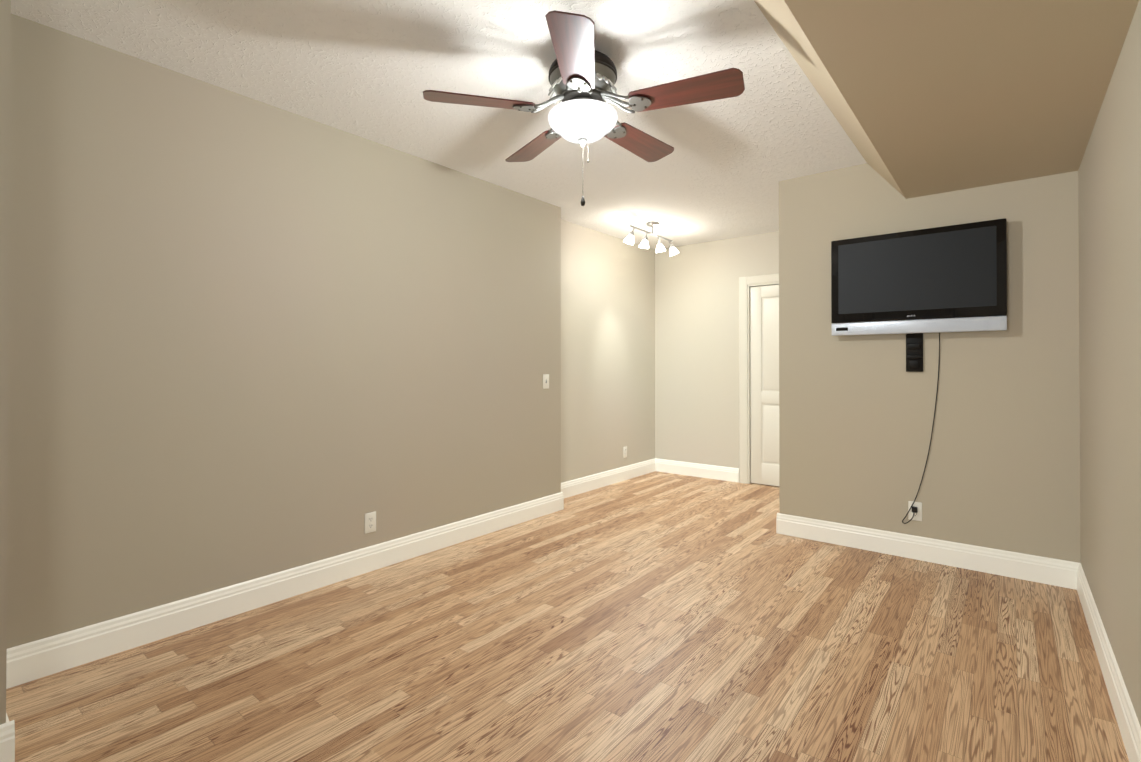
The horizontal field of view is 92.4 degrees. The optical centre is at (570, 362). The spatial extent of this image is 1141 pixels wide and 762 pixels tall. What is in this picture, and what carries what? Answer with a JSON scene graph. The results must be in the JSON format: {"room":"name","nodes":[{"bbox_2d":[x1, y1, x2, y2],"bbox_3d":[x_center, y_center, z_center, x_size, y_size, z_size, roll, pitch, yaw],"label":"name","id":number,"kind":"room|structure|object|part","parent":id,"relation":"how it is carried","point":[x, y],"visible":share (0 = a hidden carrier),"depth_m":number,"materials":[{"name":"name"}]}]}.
{"room":"living room","nodes":[
{"label":"living room","id":0,"kind":"room"},
{"bbox_2d":[0,0,10,724],"bbox_3d":[-2.377,-0.053,1.500,0.950,2.520,1.080,0,0,39],"label":"wall","id":1,"kind":"structure","parent":0,"point":[5,35],"depth_m":1.62,"materials":[{"name":"beige paint"}]},
{"bbox_2d":[0,714,14,761],"bbox_3d":[-1.948,1.135,1.255,0.017,0.142,0.947,0,0,39],"label":"baseboard","id":2,"kind":"structure","parent":1,"relation":"attached to","point":[7,730],"depth_m":1.61,"materials":[{"name":"white wood"}]},
{"bbox_2d":[6,666,13,713],"bbox_3d":[-1.890,1.138,1.804,0.540,0.142,0.017,0,0,39],"label":"baseboard","id":3,"kind":"structure","parent":1,"relation":"attached to","point":[8,676],"depth_m":2.03,"materials":[{"name":"white wood"}]},
{"bbox_2d":[7,14,560,648],"bbox_3d":[-1.246,-0.040,3.393,0.350,2.520,3.290,0,0,39],"label":"wall","id":4,"kind":"structure","parent":0,"point":[249,338],"depth_m":2.64,"materials":[{"name":"beige paint"}]},
{"bbox_2d":[6,490,567,685],"bbox_3d":[-1.097,1.148,3.277,0.017,0.142,3.307,0,0,39],"label":"baseboard","id":5,"kind":"structure","parent":4,"relation":"attached to","point":[52,654],"depth_m":2.63,"materials":[{"name":"white wood"}]},
{"bbox_2d":[365,511,375,533],"bbox_3d":[-1.169,0.938,3.197,0.007,0.116,0.072,0,0,39],"label":"outlet","id":6,"kind":"object","parent":4,"relation":"attached to","point":[370,522],"visible":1,"depth_m":3.19,"materials":[{"name":"white plastic"}]},
{"bbox_2d":[543,374,548,388],"bbox_3d":[-0.193,0.156,4.413,0.018,0.116,0.072,0,0,39],"label":"light switch","id":7,"kind":"object","parent":4,"relation":"attached to","point":[545,381],"visible":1,"depth_m":4.41,"materials":[{"name":"white plastic"}]},
{"bbox_2d":[11,0,866,249],"bbox_3d":[0.368,-1.355,2.750,3.685,0.100,6.450,0,0,39],"label":"ceiling","id":8,"kind":"structure","parent":0,"point":[372,70],"depth_m":2.55,"materials":[{"name":"white paint"}]},
{"bbox_2d":[423,10,744,205],"bbox_3d":[0.084,-0.986,2.370,1.282,0.643,1.237,0,0,39],"label":"ceiling fan","id":9,"kind":"object","parent":8,"relation":"hanging from","point":[582,77],"visible":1,"depth_m":2.23,"materials":[{"name":"brown wood"}]},
{"bbox_3d":[0.052,-1.006,2.341,0.298,0.111,0.298,0,0,39],"label":"lamp shade","id":10,"kind":"part","parent":9,"relation":"part of","materials":[{"name":"white glass"}]},
{"bbox_2d":[624,222,678,255],"bbox_3d":[0.768,-1.162,5.094,0.805,0.254,0.124,0,-1,-44],"label":"track spotlight","id":11,"kind":"object","parent":8,"relation":"hanging from","point":[629,238],"visible":1,"depth_m":5.04,"materials":[{"name":"silver metal"}]},
{"bbox_2d":[6,471,1128,761],"bbox_3d":[0.368,1.265,2.733,3.685,0.100,6.450,0,0,39],"label":"floor","id":12,"kind":"structure","parent":0,"point":[660,617],"depth_m":2.20,"materials":[{"name":"brown wood"}]},
{"bbox_2d":[561,219,654,482],"bbox_3d":[0.343,-0.026,5.561,0.120,2.520,2.080,0,0,39],"label":"wall","id":13,"kind":"structure","parent":0,"point":[607,348],"depth_m":5.47,"materials":[{"name":"paint"}]},
{"bbox_2d":[561,458,655,496],"bbox_3d":[0.358,1.162,5.464,0.017,0.142,1.960,0,0,39],"label":"baseboard","id":14,"kind":"structure","parent":13,"relation":"attached to","point":[595,481],"depth_m":5.47,"materials":[{"name":"white wood"}]},
{"bbox_2d":[623,446,626,457],"bbox_3d":[0.574,0.945,5.741,0.007,0.116,0.072,0,0,39],"label":"outlet","id":15,"kind":"object","parent":13,"relation":"attached to","point":[625,452],"visible":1,"depth_m":5.74,"materials":[{"name":"white plastic"}]},
{"bbox_2d":[655,231,778,467],"bbox_3d":[1.730,-0.025,5.706,1.865,2.520,0.120,0,0,39],"label":"wall","id":16,"kind":"structure","parent":0,"point":[697,353],"depth_m":5.88,"materials":[{"name":"paint"}]},
{"bbox_2d":[656,458,738,482],"bbox_3d":[1.356,1.165,5.911,0.955,0.142,0.017,0,0,39],"label":"baseboard","id":17,"kind":"structure","parent":16,"relation":"attached to","point":[731,474],"depth_m":5.88,"materials":[{"name":"white wood"}]},
{"bbox_2d":[739,273,778,483],"bbox_3d":[2.109,0.181,5.387,0.871,2.103,0.142,0,0,39],"label":"door frame","id":18,"kind":"structure","parent":16,"relation":"attached to","point":[746,283],"depth_m":5.57,"materials":[{"name":"beige wood"}]},
{"bbox_2d":[750,285,778,485],"bbox_3d":[2.099,0.230,5.329,0.716,1.989,0.099,0,0,39],"label":"door","id":19,"kind":"structure","parent":16,"relation":"in","point":[764,372],"depth_m":5.47,"materials":[{"name":"beige wood"}]},
{"bbox_2d":[779,163,1080,562],"bbox_3d":[2.659,-0.036,4.014,1.700,2.520,1.600,0,0,39],"label":"wall","id":20,"kind":"structure","parent":0,"point":[856,418],"depth_m":3.32,"materials":[{"name":"beige paint"}]},
{"bbox_2d":[908,501,921,520],"bbox_3d":[2.138,0.925,3.395,0.072,0.116,0.007,0,0,39],"label":"outlet","id":21,"kind":"object","parent":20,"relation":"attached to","point":[917,516],"visible":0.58,"depth_m":3.39,"materials":[{"name":"white plastic"}]},
{"bbox_2d":[831,218,1006,523],"bbox_3d":[2.105,0.105,3.363,0.907,1.810,0.106,0,0,39],"label":"tv","id":22,"kind":"object","parent":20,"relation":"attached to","point":[913,285],"visible":0.98,"depth_m":3.30,"materials":[{"name":"black plastic"}]},
{"bbox_2d":[776,513,1071,588],"bbox_3d":[2.090,1.149,3.425,1.572,0.142,0.017,0,0,39],"label":"baseboard","id":23,"kind":"structure","parent":20,"relation":"attached to","point":[1045,570],"depth_m":3.32,"materials":[{"name":"white wood"}]},
{"bbox_2d":[754,0,1138,198],"bbox_3d":[0.856,-1.176,1.411,1.012,0.275,4.730,0,0,39],"label":"ceiling","id":24,"kind":"structure","parent":0,"point":[920,98],"depth_m":2.01,"materials":[{"name":"paint"}]},
{"bbox_2d":[1078,0,1140,726],"bbox_3d":[1.298,-0.056,1.050,0.120,2.520,4.730,0,0,39],"label":"wall","id":25,"kind":"structure","parent":0,"point":[1109,189],"depth_m":1.96,"materials":[{"name":"paint"}]},
{"bbox_2d":[1072,562,1140,761],"bbox_3d":[1.244,1.134,1.085,0.017,0.142,4.730,0,0,39],"label":"baseboard","id":26,"kind":"structure","parent":25,"relation":"attached to","point":[1127,720],"depth_m":1.98,"materials":[{"name":"white wood"}]}
]}

